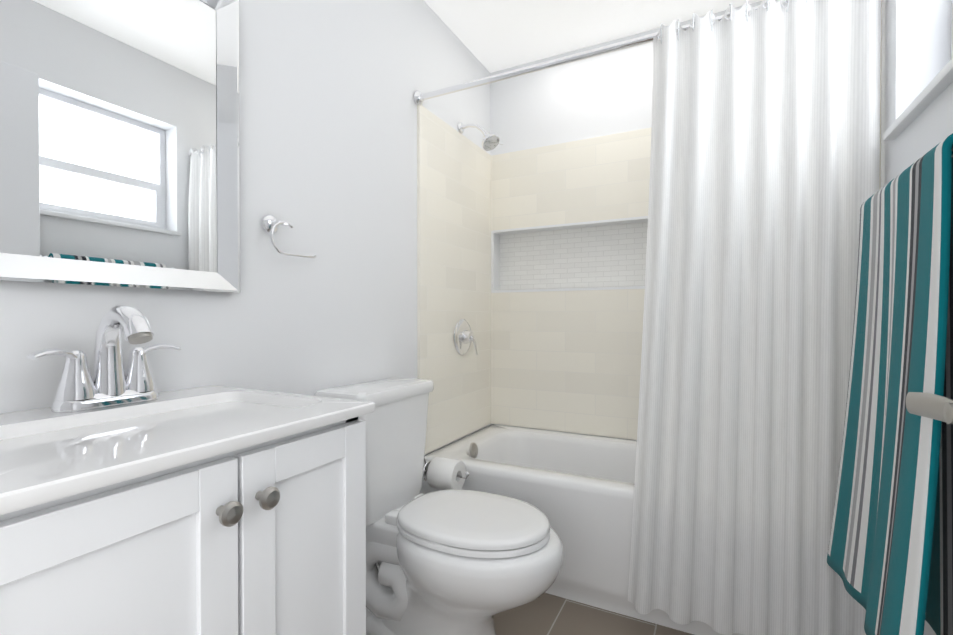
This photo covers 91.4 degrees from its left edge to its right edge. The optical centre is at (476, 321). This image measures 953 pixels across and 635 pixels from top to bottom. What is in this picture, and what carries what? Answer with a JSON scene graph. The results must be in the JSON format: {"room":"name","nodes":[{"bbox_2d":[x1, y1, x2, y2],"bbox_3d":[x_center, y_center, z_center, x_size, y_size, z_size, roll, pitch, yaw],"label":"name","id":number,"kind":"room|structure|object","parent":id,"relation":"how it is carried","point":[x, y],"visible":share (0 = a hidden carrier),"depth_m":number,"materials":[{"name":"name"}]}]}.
{"room":"bathroom","nodes":[
{"label":"bathroom","id":0,"kind":"room"},
{"bbox_2d":[0,0,489,564],"bbox_3d":[-0.631,-0.180,1.355,0.150,2.360,3.280,0,1,27],"label":"wall","id":1,"kind":"structure","parent":0,"point":[328,138],"depth_m":1.43,"materials":[{"name":"white paint"}]},
{"bbox_2d":[0,0,239,292],"bbox_3d":[-0.765,-0.441,0.890,0.027,0.740,0.665,0,1,27],"label":"mirror","id":2,"kind":"object","parent":1,"relation":"attached to","point":[119,146],"visible":0.95,"depth_m":0.96,"materials":[{"name":"white mirror"}]},
{"bbox_2d":[261,214,315,257],"bbox_3d":[-0.532,-0.242,1.327,0.046,0.114,0.159,0,1,27],"label":"towel ring","id":3,"kind":"object","parent":1,"relation":"attached to","point":[270,223],"visible":1,"depth_m":1.28,"materials":[{"name":"silver metal"}]},
{"bbox_2d":[417,104,490,454],"bbox_3d":[-0.083,-0.173,2.245,0.012,1.468,0.695,0,1,27],"label":"wall tile","id":4,"kind":"structure","parent":1,"relation":"attached to","point":[453,226],"depth_m":2.17,"materials":[{"name":"beige tile"}]},
{"bbox_2d":[453,319,477,354],"bbox_3d":[-0.036,0.075,2.243,0.074,0.176,0.172,0,1,27],"label":"shower valve","id":5,"kind":"object","parent":4,"relation":"attached to","point":[464,338],"visible":1,"depth_m":2.23,"materials":[{"name":"silver metal"}]},
{"bbox_2d":[458,122,502,150],"bbox_3d":[0.011,-0.888,2.204,0.208,0.157,0.092,0,1,27],"label":"shower head","id":6,"kind":"object","parent":1,"relation":"attached to","point":[490,142],"visible":0.98,"depth_m":2.19},
{"bbox_2d":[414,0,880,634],"bbox_3d":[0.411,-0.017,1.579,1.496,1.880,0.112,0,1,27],"label":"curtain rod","id":7,"kind":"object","parent":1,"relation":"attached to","point":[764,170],"visible":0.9,"depth_m":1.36,"materials":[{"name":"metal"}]},
{"bbox_2d":[628,0,880,634],"bbox_3d":[0.778,-0.007,1.370,0.643,1.863,0.076,0,1,27],"label":"shower curtain","id":8,"kind":"object","parent":7,"relation":"hanging from","point":[765,156],"depth_m":1.36,"materials":[{"name":"fabric"}]},
{"bbox_2d":[424,0,761,72],"bbox_3d":[0.148,-1.397,0.946,2.000,0.080,3.380,0,1,27],"label":"ceiling","id":9,"kind":"structure","parent":0,"point":[494,35],"depth_m":2.12,"materials":[{"name":"white paint"}]},
{"bbox_2d":[494,593,693,634],"bbox_3d":[0.148,1.043,0.965,2.000,0.080,3.380,0,1,27],"label":"floor","id":10,"kind":"structure","parent":0,"point":[547,614],"depth_m":1.55,"materials":[{"name":"tile"}]},
{"bbox_2d":[0,305,374,634],"bbox_3d":[-0.559,0.487,0.757,0.521,1.035,0.626,0,1,27],"label":"bathroom vanity","id":11,"kind":"object","parent":10,"relation":"on","point":[133,501],"visible":1,"depth_m":0.68,"materials":[{"name":"white wood"}]},
{"bbox_2d":[314,377,562,634],"bbox_3d":[-0.064,0.609,1.481,0.721,0.806,0.518,0,1,27],"label":"toilet","id":12,"kind":"object","parent":10,"relation":"on","point":[451,557],"visible":0.94,"depth_m":1.36,"materials":[{"name":"white ceramic"}]},
{"bbox_2d":[420,424,743,634],"bbox_3d":[0.580,0.764,1.914,1.494,0.464,0.687,0,1,27],"label":"bathtub","id":13,"kind":"object","parent":10,"relation":"on","point":[577,490],"visible":0.42,"depth_m":1.69,"materials":[{"name":"white ceramic"}]},
{"bbox_2d":[490,0,777,440],"bbox_3d":[0.842,-0.188,2.309,1.900,2.360,0.238,0,1,27],"label":"wall","id":14,"kind":"structure","parent":0,"point":[603,95],"depth_m":2.34,"materials":[{"name":"white paint"}]},
{"bbox_2d":[491,216,647,292],"bbox_3d":[0.733,-0.328,2.270,1.440,0.340,0.095,0,1,27],"label":"wall niche","id":15,"kind":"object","parent":14,"relation":"attached to","point":[609,254],"depth_m":2.42,"materials":[{"name":"tile"}]},
{"bbox_2d":[491,128,650,439],"bbox_3d":[0.740,-0.173,2.220,1.500,1.468,0.012,0,1,27],"label":"wall tile","id":16,"kind":"structure","parent":14,"relation":"attached to","point":[566,361],"depth_m":2.35,"materials":[{"name":"beige tile"}]},
{"bbox_2d":[881,0,952,634],"bbox_3d":[0.882,-0.174,0.579,0.250,2.360,3.280,0,1,27],"label":"wall","id":17,"kind":"structure","parent":0,"point":[916,49],"depth_m":1.13,"materials":[{"name":"white paint"}]},
{"bbox_2d":[879,0,881,189],"bbox_3d":[1.241,-0.168,1.567,0.012,1.468,0.695,0,1,27],"label":"wall tile","id":18,"kind":"structure","parent":17,"relation":"attached to","point":[880,104],"depth_m":1.25,"materials":[{"name":"beige tile"}]},
{"bbox_2d":[827,133,952,634],"bbox_3d":[0.819,0.147,0.903,0.153,0.864,0.563,0,1,27],"label":"towel","id":19,"kind":"object","parent":17,"relation":"attached to","point":[890,556],"visible":0.94,"depth_m":0.80,"materials":[{"name":"teal fabric"}]},
{"bbox_2d":[883,0,952,140],"bbox_3d":[0.949,-0.753,0.828,0.182,0.665,0.748,0,1,27],"label":"window","id":20,"kind":"structure","parent":17,"relation":"in","point":[935,88],"depth_m":0.97,"materials":[{"name":"white metal"}]},
{"bbox_2d":[906,392,952,423],"bbox_3d":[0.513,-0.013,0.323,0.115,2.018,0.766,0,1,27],"label":"door handle","id":21,"kind":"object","parent":17,"relation":"in","point":[934,406],"depth_m":0.63,"materials":[{"name":"silver metal"}]}
]}

